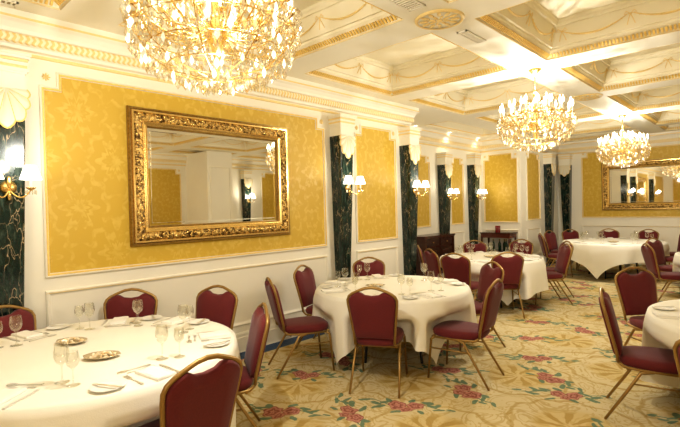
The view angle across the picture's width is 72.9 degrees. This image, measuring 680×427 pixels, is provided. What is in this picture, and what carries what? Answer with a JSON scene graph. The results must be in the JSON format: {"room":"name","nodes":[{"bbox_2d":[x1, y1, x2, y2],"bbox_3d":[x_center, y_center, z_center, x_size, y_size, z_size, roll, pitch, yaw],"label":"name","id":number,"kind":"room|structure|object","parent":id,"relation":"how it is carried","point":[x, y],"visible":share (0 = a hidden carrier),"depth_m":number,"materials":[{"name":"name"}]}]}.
{"room":"restaurant","nodes":[
{"label":"restaurant","id":0,"kind":"room"},
{"bbox_2d":[0,0,407,333],"bbox_3d":[-2.595,-0.249,4.611,1.228,3.750,9.720,-1,1,44],"label":"wall","id":1,"kind":"structure","parent":0,"point":[79,254],"depth_m":4.54,"materials":[{"name":"beige paint"}]},
{"bbox_2d":[126,105,289,246],"bbox_3d":[-1.308,-0.378,5.043,0.079,1.335,1.955,-1,1,44],"label":"gilt mirror","id":2,"kind":"object","parent":1,"relation":"attached to","point":[190,179],"visible":1,"depth_m":4.91,"materials":[{"name":"gold metal"}]},
{"bbox_2d":[147,128,276,225],"bbox_3d":[-1.328,-0.378,5.062,0.001,0.959,1.579,-1,1,44],"label":"mirror glass","id":3,"kind":"object","parent":2,"relation":"attached to","point":[196,179],"depth_m":4.97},
{"bbox_2d":[0,6,679,154],"bbox_3d":[2.858,-1.590,4.401,9.100,0.325,16.800,-1,1,44],"label":"trim","id":4,"kind":"structure","parent":1,"relation":"attached to","point":[23,31],"depth_m":5.06,"materials":[{"name":"beige paint"}]},
{"bbox_2d":[235,256,672,352],"bbox_3d":[2.930,1.387,4.444,9.100,0.220,16.800,-1,1,44],"label":"baseboard","id":5,"kind":"structure","parent":1,"relation":"attached to","point":[275,334],"depth_m":5.56,"materials":[{"name":"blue paint"}]},
{"bbox_2d":[0,0,679,142],"bbox_3d":[2.850,-1.931,4.396,9.340,0.363,17.040,-1,1,44],"label":"ceiling","id":6,"kind":"structure","parent":0,"point":[627,52],"depth_m":5.13,"materials":[{"name":"paint"}]},
{"bbox_2d":[0,0,18,7],"bbox_3d":[-2.728,-1.596,3.294,0.100,0.012,0.700,-1,1,44],"label":"ceiling vent","id":7,"kind":"object","parent":6,"relation":"in","point":[10,3],"visible":1,"depth_m":3.51,"materials":[{"name":"beige metal"}]},
{"bbox_2d":[119,0,303,94],"bbox_3d":[-0.653,-1.132,2.415,0.918,1.016,0.900,-1,1,29],"label":"crystal chandelier","id":8,"kind":"object","parent":6,"relation":"hanging from","point":[214,31],"visible":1,"depth_m":2.40,"materials":[{"name":"gold metal"}]},
{"bbox_2d":[386,0,425,11],"bbox_3d":[0.519,-1.679,3.655,0.160,0.012,0.340,-1,1,44],"label":"ceiling vent","id":9,"kind":"object","parent":6,"relation":"in","point":[408,5],"visible":1,"depth_m":3.69,"materials":[{"name":"white metal"}]},
{"bbox_2d":[415,9,464,29],"bbox_3d":[0.870,-1.685,4.024,0.430,0.028,0.430,-1,1,44],"label":"ceiling medallion","id":10,"kind":"object","parent":6,"relation":"attached to","point":[438,18],"visible":1,"depth_m":3.99,"materials":[{"name":"gold metal"}]},
{"bbox_2d":[457,29,485,43],"bbox_3d":[1.276,-1.709,4.451,0.100,0.012,0.400,-1,1,44],"label":"ceiling vent","id":11,"kind":"object","parent":6,"relation":"in","point":[466,33],"visible":1,"depth_m":4.43,"materials":[{"name":"beige metal"}]},
{"bbox_2d":[497,67,576,152],"bbox_3d":[2.385,-1.250,5.610,0.918,1.016,0.900,-1,1,8],"label":"crystal chandelier","id":12,"kind":"object","parent":6,"relation":"hanging from","point":[536,127],"visible":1,"depth_m":5.54,"materials":[{"name":"gold metal"}]},
{"bbox_2d":[572,93,602,100],"bbox_3d":[3.846,-1.801,7.154,0.430,0.028,0.430,-1,1,44],"label":"ceiling medallion","id":13,"kind":"object","parent":6,"relation":"attached to","point":[584,97],"visible":1,"depth_m":7.11,"materials":[{"name":"gold metal"}]},
{"bbox_2d":[596,114,650,167],"bbox_3d":[5.388,-1.367,8.770,0.918,1.016,0.900,-2,1,-13],"label":"crystal chandelier","id":14,"kind":"object","parent":6,"relation":"hanging from","point":[623,149],"visible":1,"depth_m":8.73,"materials":[{"name":"gold metal"}]},
{"bbox_2d":[417,142,480,252],"bbox_3d":[1.982,-0.438,10.136,0.148,3.750,4.600,-1,1,44],"label":"wall","id":15,"kind":"structure","parent":0,"point":[428,204],"depth_m":10.47,"materials":[{"name":"beige paint"}]},
{"bbox_2d":[236,261,679,426],"bbox_3d":[2.933,1.547,4.446,9.500,0.100,17.200,-1,1,44],"label":"floor","id":16,"kind":"structure","parent":0,"point":[558,363],"depth_m":4.24,"materials":[{"name":"carpet"}]},
{"bbox_2d":[0,49,31,316],"bbox_3d":[-2.586,0.201,3.584,0.250,2.880,0.340,-1,1,44],"label":"marble column","id":17,"kind":"structure","parent":16,"relation":"on","point":[15,103],"depth_m":3.55,"materials":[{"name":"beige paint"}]},
{"bbox_2d":[0,165,41,200],"bbox_3d":[-2.473,-0.230,3.460,0.205,0.270,0.390,-1,1,44],"label":"wall sconce","id":18,"kind":"object","parent":17,"relation":"attached to","point":[8,187],"visible":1,"depth_m":3.50,"materials":[{"name":"white fabric"}]},
{"bbox_2d":[0,305,36,337],"bbox_3d":[-2.291,1.165,3.347,0.620,0.954,0.451,-1,1,29],"label":"banquet chair","id":19,"kind":"object","parent":16,"relation":"on","point":[23,318],"visible":0.29,"depth_m":3.52,"materials":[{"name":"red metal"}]},
{"bbox_2d":[103,288,157,319],"bbox_3d":[-1.792,1.146,3.841,0.451,0.954,0.620,-2,1,-13],"label":"banquet chair","id":20,"kind":"object","parent":16,"relation":"on","point":[115,305],"visible":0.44,"depth_m":4.06,"materials":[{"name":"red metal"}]},
{"bbox_2d":[139,353,242,426],"bbox_3d":[-0.843,1.145,2.357,0.620,0.954,0.451,-1,1,39],"label":"banquet chair","id":21,"kind":"object","parent":16,"relation":"on","point":[207,398],"visible":1,"depth_m":2.17,"materials":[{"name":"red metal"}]},
{"bbox_2d":[195,285,237,329],"bbox_3d":[-1.206,1.131,3.916,0.451,0.954,0.620,-1,1,22],"label":"banquet chair","id":22,"kind":"object","parent":16,"relation":"on","point":[219,308],"visible":0.35,"depth_m":4.10,"materials":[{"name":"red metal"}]},
{"bbox_2d":[236,302,269,426],"bbox_3d":[-0.814,1.131,3.241,0.620,0.954,0.451,-2,1,-20],"label":"banquet chair","id":23,"kind":"object","parent":16,"relation":"on","point":[260,322],"visible":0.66,"depth_m":3.16,"materials":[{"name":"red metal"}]},
{"bbox_2d":[265,277,334,378],"bbox_3d":[-0.426,1.101,4.688,0.620,0.954,0.451,-2,1,-20],"label":"banquet chair","id":24,"kind":"object","parent":16,"relation":"on","point":[305,325],"visible":1,"depth_m":4.53,"materials":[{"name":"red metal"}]},
{"bbox_2d":[293,265,316,348],"bbox_3d":[-0.186,1.085,5.408,0.620,0.954,0.451,-1,1,26],"label":"banquet chair","id":25,"kind":"object","parent":16,"relation":"on","point":[304,281],"visible":0.48,"depth_m":5.40,"materials":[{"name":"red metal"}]},
{"bbox_2d":[327,113,356,278],"bbox_3d":[0.066,0.097,6.373,0.250,2.880,0.340,-1,1,44],"label":"marble column","id":26,"kind":"structure","parent":16,"relation":"on","point":[342,138],"depth_m":6.31,"materials":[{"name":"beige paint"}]},
{"bbox_2d":[343,175,365,195],"bbox_3d":[0.178,-0.374,6.249,0.205,0.270,0.390,-1,1,44],"label":"wall sconce","id":27,"kind":"object","parent":26,"relation":"attached to","point":[348,179],"visible":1,"depth_m":6.26,"materials":[{"name":"white fabric"}]},
{"bbox_2d":[352,257,384,276],"bbox_3d":[0.437,1.063,5.944,0.451,0.954,0.620,-1,1,-9],"label":"banquet chair","id":28,"kind":"object","parent":16,"relation":"on","point":[378,266],"visible":0.33,"depth_m":6.17,"materials":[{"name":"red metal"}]},
{"bbox_2d":[346,286,407,397],"bbox_3d":[0.350,1.090,4.205,0.451,0.954,0.620,-1,1,15],"label":"banquet chair","id":29,"kind":"object","parent":16,"relation":"on","point":[373,319],"visible":1,"depth_m":3.96,"materials":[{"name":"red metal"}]},
{"bbox_2d":[364,346,422,363],"bbox_3d":[0.575,1.173,5.046,1.640,0.746,1.640,-1,1,44],"label":"banquet table","id":30,"kind":"object","parent":16,"relation":"on","point":[366,347],"visible":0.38,"depth_m":4.78,"materials":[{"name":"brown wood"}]},
{"bbox_2d":[312,275,476,363],"bbox_3d":[0.575,1.141,5.046,1.707,0.698,1.721,-1,1,44],"label":"tablecloth","id":31,"kind":"object","parent":30,"relation":"on","point":[417,317],"visible":0.72,"depth_m":4.50,"materials":[{"name":"fabric"}]},
{"bbox_2d":[319,285,333,287],"bbox_3d":[-0.144,0.800,5.028,0.168,0.012,0.168,-2,1,-19],"label":"plate","id":32,"kind":"object","parent":31,"relation":"on","point":[324,286],"visible":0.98,"depth_m":5.05,"materials":[{"name":"white ceramic"}]},
{"bbox_2d":[321,288,342,292],"bbox_3d":[-0.086,0.801,4.814,0.212,0.018,0.112,-2,1,-19],"label":"folded napkin","id":33,"kind":"object","parent":31,"relation":"on","point":[332,289],"visible":1,"depth_m":4.78,"materials":[{"name":"white fabric"}]},
{"bbox_2d":[325,280,344,283],"bbox_3d":[-0.057,0.793,5.333,0.212,0.018,0.112,-1,1,26],"label":"folded napkin","id":34,"kind":"object","parent":31,"relation":"on","point":[328,281],"visible":1,"depth_m":5.30,"materials":[{"name":"white fabric"}]},
{"bbox_2d":[366,283,384,286],"bbox_3d":[0.382,0.777,4.993,0.220,0.038,0.147,-1,1,-2],"label":"dish","id":35,"kind":"object","parent":31,"relation":"on","point":[373,284],"visible":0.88,"depth_m":4.99,"materials":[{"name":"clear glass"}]},
{"bbox_2d":[371,274,383,277],"bbox_3d":[0.467,0.775,5.719,0.112,0.018,0.212,-1,1,-8],"label":"folded napkin","id":36,"kind":"object","parent":31,"relation":"on","point":[373,275],"visible":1,"depth_m":5.67,"materials":[{"name":"white fabric"}]},
{"bbox_2d":[402,295,418,298],"bbox_3d":[0.661,0.791,4.331,0.168,0.012,0.168,-2,1,-27],"label":"plate","id":37,"kind":"object","parent":31,"relation":"on","point":[411,296],"visible":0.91,"depth_m":4.35,"materials":[{"name":"white ceramic"}]},
{"bbox_2d":[419,292,441,297],"bbox_3d":[0.870,0.784,4.425,0.112,0.018,0.212,-2,1,-29],"label":"folded napkin","id":38,"kind":"object","parent":31,"relation":"on","point":[427,294],"visible":1,"depth_m":4.39,"materials":[{"name":"white fabric"}]},
{"bbox_2d":[437,279,458,282],"bbox_3d":[1.229,0.763,5.242,0.212,0.018,0.112,-2,1,-18],"label":"folded napkin","id":39,"kind":"object","parent":31,"relation":"on","point":[445,280],"visible":1,"depth_m":5.21,"materials":[{"name":"white fabric"}]},
{"bbox_2d":[450,282,465,284],"bbox_3d":[1.286,0.766,5.018,0.168,0.012,0.168,-2,1,-20],"label":"plate","id":40,"kind":"object","parent":31,"relation":"on","point":[453,283],"visible":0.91,"depth_m":5.04,"materials":[{"name":"white ceramic"}]},
{"bbox_2d":[397,127,421,275],"bbox_3d":[1.175,0.054,7.540,0.250,2.880,0.340,-1,1,44],"label":"marble column","id":41,"kind":"structure","parent":16,"relation":"on","point":[409,148],"depth_m":7.48,"materials":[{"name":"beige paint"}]},
{"bbox_2d":[413,180,429,196],"bbox_3d":[1.288,-0.397,7.416,0.205,0.270,0.390,-1,1,44],"label":"wall sconce","id":42,"kind":"object","parent":41,"relation":"attached to","point":[425,183],"visible":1,"depth_m":7.42,"materials":[{"name":"white fabric"}]},
{"bbox_2d":[417,245,443,275],"bbox_3d":[1.642,1.006,7.864,0.620,0.954,0.451,-1,1,6],"label":"banquet chair","id":43,"kind":"object","parent":16,"relation":"on","point":[420,254],"visible":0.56,"depth_m":7.71,"materials":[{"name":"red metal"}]},
{"bbox_2d":[423,248,443,277],"bbox_3d":[1.689,1.013,7.303,0.620,0.954,0.451,-2,1,-17],"label":"banquet chair","id":44,"kind":"object","parent":16,"relation":"on","point":[432,261],"visible":0.51,"depth_m":7.17,"materials":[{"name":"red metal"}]},
{"bbox_2d":[416,233,454,275],"bbox_3d":[1.940,0.946,9.647,0.422,1.000,1.180,-1,1,44],"label":"sideboard","id":45,"kind":"object","parent":16,"relation":"on","point":[441,244],"visible":0.45,"depth_m":9.42,"materials":[{"name":"brown wood"}]},
{"bbox_2d":[436,152,453,232],"bbox_3d":[2.379,0.036,10.300,0.250,2.779,0.340,-1,1,44],"label":"marble column","id":46,"kind":"structure","parent":16,"relation":"on","point":[444,159],"depth_m":10.23,"materials":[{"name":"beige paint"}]},
{"bbox_2d":[447,188,459,199],"bbox_3d":[2.492,-0.415,10.177,0.205,0.270,0.390,-1,1,44],"label":"wall sconce","id":47,"kind":"object","parent":46,"relation":"attached to","point":[450,191],"visible":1,"depth_m":10.19,"materials":[{"name":"white fabric"}]},
{"bbox_2d":[440,253,478,300],"bbox_3d":[1.801,1.019,6.709,0.451,0.954,0.620,-1,1,39],"label":"banquet chair","id":48,"kind":"object","parent":16,"relation":"on","point":[459,269],"visible":0.57,"depth_m":6.49,"materials":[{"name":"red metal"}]},
{"bbox_2d":[427,279,504,390],"bbox_3d":[1.191,1.068,4.335,0.620,0.954,0.451,-1,1,36],"label":"banquet chair","id":49,"kind":"object","parent":16,"relation":"on","point":[461,332],"visible":1,"depth_m":4.19,"materials":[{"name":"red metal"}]},
{"bbox_2d":[466,153,481,243],"bbox_3d":[3.315,-0.036,11.285,0.250,2.851,0.340,-1,1,44],"label":"marble column","id":50,"kind":"structure","parent":16,"relation":"on","point":[473,159],"depth_m":11.22,"materials":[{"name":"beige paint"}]},
{"bbox_2d":[477,189,487,199],"bbox_3d":[3.428,-0.452,11.162,0.205,0.270,0.390,-1,1,44],"label":"wall sconce","id":51,"kind":"object","parent":50,"relation":"attached to","point":[480,191],"visible":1,"depth_m":11.16,"materials":[{"name":"white fabric"}]},
{"bbox_2d":[463,240,486,252],"bbox_3d":[2.525,0.978,8.393,0.451,0.954,0.620,-1,1,4],"label":"banquet chair","id":52,"kind":"object","parent":16,"relation":"on","point":[467,247],"visible":0.34,"depth_m":8.62,"materials":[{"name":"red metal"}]},
{"bbox_2d":[459,261,505,350],"bbox_3d":[1.532,1.045,5.325,0.620,0.954,0.451,-2,1,-16],"label":"banquet chair","id":53,"kind":"object","parent":16,"relation":"on","point":[488,274],"visible":0.45,"depth_m":5.36,"materials":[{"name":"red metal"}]},
{"bbox_2d":[480,231,517,251],"bbox_3d":[3.854,0.916,11.167,0.760,0.925,0.440,-1,1,44],"label":"console table","id":54,"kind":"object","parent":16,"relation":"on","point":[489,234],"visible":0.56,"depth_m":11.04,"materials":[{"name":"brown wood"}]},
{"bbox_2d":[495,226,499,231],"bbox_3d":[3.807,0.375,11.109,0.120,0.160,0.118,-1,1,44],"label":"candle jar","id":55,"kind":"object","parent":54,"relation":"on","point":[497,228],"visible":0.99,"depth_m":11.05,"materials":[{"name":"red glass"}]},
{"bbox_2d":[487,249,508,251],"bbox_3d":[3.853,0.898,11.167,0.700,0.020,0.380,-1,1,44],"label":"shelf","id":56,"kind":"object","parent":54,"relation":"attached to","point":[488,250],"depth_m":11.10,"materials":[{"name":"brown wood"}]},
{"bbox_2d":[491,252,524,318],"bbox_3d":[2.389,1.005,6.741,0.451,0.954,0.620,-1,1,6],"label":"banquet chair","id":57,"kind":"object","parent":16,"relation":"on","point":[512,267],"visible":0.67,"depth_m":6.47,"materials":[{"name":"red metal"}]},
{"bbox_2d":[509,239,533,254],"bbox_3d":[3.238,0.960,8.449,0.451,0.954,0.620,-1,1,40],"label":"banquet chair","id":58,"kind":"object","parent":16,"relation":"on","point":[528,245],"visible":0.41,"depth_m":8.60,"materials":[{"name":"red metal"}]},
{"bbox_2d":[543,153,556,263],"bbox_3d":[5.576,-0.132,12.169,0.250,2.909,0.340,-1,1,44],"label":"marble column","id":59,"kind":"structure","parent":16,"relation":"on","point":[549,165],"depth_m":12.11,"materials":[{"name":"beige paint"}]},
{"bbox_2d":[535,243,572,304],"bbox_3d":[3.405,0.969,7.505,0.620,0.954,0.451,-1,1,3],"label":"banquet chair","id":60,"kind":"object","parent":16,"relation":"on","point":[564,254],"visible":0.76,"depth_m":7.35,"materials":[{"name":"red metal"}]},
{"bbox_2d":[538,233,572,276],"bbox_3d":[4.738,0.899,10.162,0.620,0.954,0.451,-1,1,13],"label":"banquet chair","id":61,"kind":"object","parent":16,"relation":"on","point":[542,242],"visible":0.78,"depth_m":10.04,"materials":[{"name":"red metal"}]},
{"bbox_2d":[544,230,578,270],"bbox_3d":[5.230,0.877,10.907,0.451,0.954,0.620,-2,1,-33],"label":"banquet chair","id":62,"kind":"object","parent":16,"relation":"on","point":[550,238],"visible":0.5,"depth_m":11.02,"materials":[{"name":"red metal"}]},
{"bbox_2d":[557,154,572,231],"bbox_3d":[6.228,-0.155,12.673,0.340,2.909,0.250,-1,1,44],"label":"marble column","id":63,"kind":"structure","parent":16,"relation":"on","point":[565,161],"depth_m":12.62,"materials":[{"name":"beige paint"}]},
{"bbox_2d":[562,229,579,270],"bbox_3d":[5.744,0.861,11.146,0.451,0.954,0.620,-1,1,-6],"label":"banquet chair","id":64,"kind":"object","parent":16,"relation":"on","point":[574,234],"visible":0.4,"depth_m":11.37,"materials":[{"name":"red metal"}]},
{"bbox_2d":[598,228,621,269],"bbox_3d":[6.451,0.846,11.010,0.451,0.954,0.620,-1,1,28],"label":"banquet chair","id":65,"kind":"object","parent":16,"relation":"on","point":[602,234],"visible":0.36,"depth_m":11.21,"materials":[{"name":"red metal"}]},
{"bbox_2d":[588,263,638,278],"bbox_3d":[5.875,0.976,9.910,1.920,0.747,1.920,-1,1,44],"label":"banquet table","id":66,"kind":"object","parent":16,"relation":"on","point":[636,263],"visible":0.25,"depth_m":9.59,"materials":[{"name":"brown wood"}]},
{"bbox_2d":[562,238,669,278],"bbox_3d":[5.870,0.944,9.909,2.048,0.699,2.059,-1,1,44],"label":"tablecloth","id":67,"kind":"object","parent":66,"relation":"on","point":[598,256],"visible":0.61,"depth_m":9.23,"materials":[{"name":"fabric"}]},
{"bbox_2d":[614,266,657,359],"bbox_3d":[3.050,1.022,4.438,0.451,0.954,0.620,-1,1,-6],"label":"banquet chair","id":68,"kind":"object","parent":16,"relation":"on","point":[636,292],"visible":0.73,"depth_m":4.63,"materials":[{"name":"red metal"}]},
{"bbox_2d":[598,287,679,418],"bbox_3d":[2.315,1.053,3.470,0.620,0.954,0.451,-1,1,32],"label":"banquet chair","id":69,"kind":"object","parent":16,"relation":"on","point":[645,360],"visible":0.97,"depth_m":3.41,"materials":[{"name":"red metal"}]},
{"bbox_2d":[626,229,658,270],"bbox_3d":[6.936,0.841,10.547,0.620,0.954,0.451,-2,1,-31],"label":"banquet chair","id":70,"kind":"object","parent":16,"relation":"on","point":[642,234],"visible":0.42,"depth_m":10.66,"materials":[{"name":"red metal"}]},
{"bbox_2d":[641,243,679,301],"bbox_3d":[5.097,0.934,7.160,0.620,0.954,0.451,-1,1,12],"label":"banquet chair","id":71,"kind":"object","parent":16,"relation":"on","point":[649,254],"visible":0.86,"depth_m":7.05,"materials":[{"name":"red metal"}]},
{"bbox_2d":[645,238,679,289],"bbox_3d":[5.682,0.909,7.925,0.451,0.954,0.620,-2,1,-23],"label":"banquet chair","id":72,"kind":"object","parent":16,"relation":"on","point":[657,245],"visible":0.61,"depth_m":8.10,"materials":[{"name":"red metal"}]},
{"bbox_2d":[658,256,673,280],"bbox_3d":[6.689,0.868,9.077,0.451,0.954,0.620,-2,1,-44],"label":"banquet chair","id":73,"kind":"object","parent":16,"relation":"on","point":[669,259],"visible":0.3,"depth_m":9.04,"materials":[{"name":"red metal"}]},
{"bbox_2d":[669,234,679,264],"bbox_3d":[7.225,0.843,9.925,0.620,0.954,0.451,-1,1,-1],"label":"banquet chair","id":74,"kind":"object","parent":16,"relation":"on","point":[678,247],"visible":0.36,"depth_m":10.03,"materials":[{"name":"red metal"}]},
{"bbox_2d":[673,339,679,378],"bbox_3d":[2.161,1.071,2.470,0.620,0.954,0.451,-2,1,-36],"label":"banquet chair","id":75,"kind":"object","parent":16,"relation":"on","point":[676,347],"visible":1,"depth_m":2.48,"materials":[{"name":"gold metal"}]},
{"bbox_3d":[2.470,1.091,7.548,1.600,0.746,1.600,-1,1,44],"label":"banquet table","id":76,"kind":"object","parent":16,"relation":"on","visible":0},
{"bbox_2d":[439,252,548,304],"bbox_3d":[2.493,1.054,7.550,1.719,0.690,1.699,-1,1,44],"label":"tablecloth","id":77,"kind":"object","parent":76,"relation":"on","point":[534,280],"visible":0.36,"depth_m":6.89,"materials":[{"name":"fabric"}]},
{"bbox_3d":[-1.586,1.255,2.962,1.800,0.747,1.800,-1,1,44],"label":"banquet table","id":78,"kind":"object","parent":16,"relation":"on","visible":0},
{"bbox_2d":[0,317,240,426],"bbox_3d":[-1.595,1.225,2.956,1.850,0.703,1.913,-1,1,44],"label":"tablecloth","id":79,"kind":"object","parent":78,"relation":"on","point":[65,399],"visible":0.67,"depth_m":2.62,"materials":[{"name":"fabric"}]},
{"bbox_2d":[0,387,26,405],"bbox_3d":[-1.615,0.875,2.188,0.112,0.018,0.212,-1,1,0],"label":"folded napkin","id":80,"kind":"object","parent":79,"relation":"on","point":[6,394],"visible":1,"depth_m":2.22,"materials":[{"name":"white fabric"}]},
{"bbox_2d":[2,389,38,408],"bbox_3d":[-1.510,0.880,2.190,0.018,0.004,0.228,-1,1,5],"label":"table knife","id":81,"kind":"object","parent":79,"relation":"on","point":[35,391],"visible":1,"depth_m":2.18,"materials":[{"name":"silver metal"}]},
{"bbox_2d":[6,386,36,387],"bbox_3d":[-1.616,0.881,2.329,0.156,0.002,0.019,-1,1,0],"label":"fork","id":82,"kind":"object","parent":79,"relation":"on","point":[29,386],"visible":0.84,"depth_m":2.33,"materials":[{"name":"silver metal"}]},
{"bbox_2d":[6,383,43,385],"bbox_3d":[-1.622,0.880,2.370,0.188,0.004,0.034,-1,1,-1],"label":"spoon","id":83,"kind":"object","parent":79,"relation":"on","point":[11,384],"visible":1,"depth_m":2.37,"materials":[{"name":"silver metal"}]},
{"bbox_2d":[11,330,42,338],"bbox_3d":[-2.268,0.875,3.334,0.212,0.018,0.112,-1,1,29],"label":"folded napkin","id":84,"kind":"object","parent":79,"relation":"on","point":[25,334],"visible":1,"depth_m":3.31,"materials":[{"name":"white fabric"}]},
{"bbox_2d":[29,334,55,341],"bbox_3d":[-2.101,0.879,3.258,0.034,0.004,0.188,-1,1,26],"label":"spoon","id":85,"kind":"object","parent":79,"relation":"on","point":[52,334],"visible":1,"depth_m":3.27,"materials":[{"name":"silver metal"}]},
{"bbox_2d":[46,323,70,329],"bbox_3d":[-2.157,0.870,3.527,0.168,0.012,0.168,-1,1,32],"label":"plate","id":86,"kind":"object","parent":79,"relation":"on","point":[48,327],"visible":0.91,"depth_m":3.53,"materials":[{"name":"white ceramic"}]},
{"bbox_2d":[56,337,86,344],"bbox_3d":[-1.812,0.857,3.107,0.220,0.038,0.147,-1,1,9],"label":"dish","id":87,"kind":"object","parent":79,"relation":"on","point":[69,340],"visible":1,"depth_m":3.10,"materials":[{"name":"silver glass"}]},
{"bbox_2d":[83,350,120,359],"bbox_3d":[-1.435,0.851,2.777,0.220,0.041,0.147,-1,1,-8],"label":"dish","id":88,"kind":"object","parent":79,"relation":"on","point":[99,355],"visible":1,"depth_m":2.77,"materials":[{"name":"gold glass"}]},
{"bbox_2d":[89,379,126,391],"bbox_3d":[-1.158,0.864,2.298,0.168,0.012,0.168,-1,1,39],"label":"plate","id":89,"kind":"object","parent":79,"relation":"on","point":[119,382],"visible":0.88,"depth_m":2.31,"materials":[{"name":"white ceramic"}]},
{"bbox_2d":[92,383,122,387],"bbox_3d":[-1.159,0.855,2.289,0.182,0.003,0.014,-1,1,17],"label":"butter knife","id":90,"kind":"object","parent":89,"relation":"on","point":[94,383],"visible":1,"depth_m":2.28,"materials":[{"name":"silver metal"}]},
{"bbox_2d":[109,316,128,324],"bbox_3d":[-1.773,0.858,3.698,0.112,0.018,0.212,-2,1,-17],"label":"folded napkin","id":91,"kind":"object","parent":79,"relation":"on","point":[116,320],"visible":1,"depth_m":3.65,"materials":[{"name":"white fabric"}]},
{"bbox_2d":[122,375,143,384],"bbox_3d":[-1.075,0.867,2.396,0.195,0.003,0.024,-1,1,40],"label":"fork","id":92,"kind":"object","parent":79,"relation":"on","point":[125,376],"visible":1,"depth_m":2.42,"materials":[{"name":"silver metal"}]},
{"bbox_2d":[117,364,150,373],"bbox_3d":[-1.147,0.866,2.563,0.034,0.004,0.188,-1,1,41],"label":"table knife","id":93,"kind":"object","parent":79,"relation":"on","point":[124,371],"visible":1,"depth_m":2.54,"materials":[{"name":"silver metal"}]},
{"bbox_2d":[140,315,161,319],"bbox_3d":[-1.539,0.852,3.752,0.168,0.012,0.168,-2,1,-15],"label":"plate","id":94,"kind":"object","parent":79,"relation":"on","point":[149,317],"visible":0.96,"depth_m":3.77,"materials":[{"name":"white ceramic"}]},
{"bbox_2d":[134,365,176,380],"bbox_3d":[-0.994,0.856,2.477,0.212,0.018,0.112,-1,1,34],"label":"folded napkin","id":95,"kind":"object","parent":79,"relation":"on","point":[152,372],"visible":0.99,"depth_m":2.46,"materials":[{"name":"white fabric"}]},
{"bbox_2d":[159,364,179,372],"bbox_3d":[-0.943,0.861,2.555,0.228,0.004,0.018,-1,1,41],"label":"table knife","id":96,"kind":"object","parent":79,"relation":"on","point":[164,366],"visible":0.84,"depth_m":2.56,"materials":[{"name":"silver metal"}]},
{"bbox_2d":[161,316,190,323],"bbox_3d":[-1.309,0.847,3.672,0.112,0.018,0.212,-1,1,22],"label":"folded napkin","id":97,"kind":"object","parent":79,"relation":"on","point":[176,319],"visible":1,"depth_m":3.64,"materials":[{"name":"white fabric"}]},
{"bbox_2d":[187,318,209,323],"bbox_3d":[-1.102,0.844,3.584,0.168,0.012,0.168,-1,1,18],"label":"plate","id":98,"kind":"object","parent":79,"relation":"on","point":[194,321],"visible":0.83,"depth_m":3.60,"materials":[{"name":"white ceramic"}]},
{"bbox_2d":[198,329,230,338],"bbox_3d":[-0.878,0.843,3.222,0.212,0.018,0.112,-2,1,-24],"label":"folded napkin","id":99,"kind":"object","parent":79,"relation":"on","point":[227,332],"visible":1,"depth_m":3.20,"materials":[{"name":"white fabric"}]},
{"bbox_2d":[203,339,229,346],"bbox_3d":[-0.803,0.845,2.991,0.168,0.012,0.168,-2,1,-23],"label":"plate","id":100,"kind":"object","parent":79,"relation":"on","point":[214,340],"visible":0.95,"depth_m":3.00,"materials":[{"name":"white ceramic"}]},
{"bbox_3d":[3.181,1.137,3.202,1.720,0.747,1.720,-1,1,44],"label":"banquet table","id":101,"kind":"object","parent":16,"relation":"on","visible":0},
{"bbox_2d":[640,299,679,387],"bbox_3d":[3.175,1.102,3.208,1.844,0.694,1.844,-1,1,44],"label":"tablecloth","id":102,"kind":"object","parent":101,"relation":"on","point":[658,332],"visible":0.68,"depth_m":3.59,"materials":[{"name":"fabric"}]},
{"bbox_2d":[652,305,676,309],"bbox_3d":[2.581,0.754,3.671,0.168,0.012,0.168,-1,1,24],"label":"plate","id":103,"kind":"object","parent":102,"relation":"on","point":[660,308],"visible":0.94,"depth_m":3.67,"materials":[{"name":"white ceramic"}]},
{"bbox_2d":[652,312,679,317],"bbox_3d":[2.482,0.759,3.453,0.212,0.018,0.112,-1,1,20],"label":"folded napkin","id":104,"kind":"object","parent":102,"relation":"on","point":[657,314],"visible":1,"depth_m":3.43,"materials":[{"name":"white fabric"}]},
{"bbox_3d":[6.091,1.013,6.945,1.660,0.747,1.660,-1,1,44],"label":"banquet table","id":105,"kind":"object","parent":16,"relation":"on","visible":0},
{"bbox_2d":[672,252,679,286],"bbox_3d":[6.097,0.981,6.949,1.756,0.699,1.762,-1,1,44],"label":"tablecloth","id":106,"kind":"object","parent":105,"relation":"on","point":[676,260],"visible":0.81,"depth_m":7.37,"materials":[{"name":"fabric"}]},
{"bbox_2d":[480,147,558,255],"bbox_3d":[4.818,-0.538,12.372,1.178,3.750,2.608,-1,1,44],"label":"wall","id":107,"kind":"structure","parent":0,"point":[513,180],"depth_m":11.47,"materials":[{"name":"beige paint"}]},
{"bbox_2d":[557,143,679,251],"bbox_3d":[8.687,-0.605,10.555,9.390,3.750,0.148,-1,1,44],"label":"wall","id":108,"kind":"structure","parent":0,"point":[588,217],"depth_m":12.15,"materials":[{"name":"beige paint"}]},
{"bbox_2d":[601,157,679,209],"bbox_3d":[8.216,-0.718,10.866,3.660,1.250,0.079,-1,1,44],"label":"gilt mirror","id":109,"kind":"object","parent":108,"relation":"attached to","point":[652,184],"visible":0.97,"depth_m":11.51,"materials":[{"name":"gold metal"}]},
{"bbox_2d":[610,165,679,202],"bbox_3d":[8.235,-0.719,10.886,3.284,0.874,0.001,-1,1,44],"label":"mirror glass","id":110,"kind":"object","parent":109,"relation":"attached to","point":[652,184],"depth_m":11.47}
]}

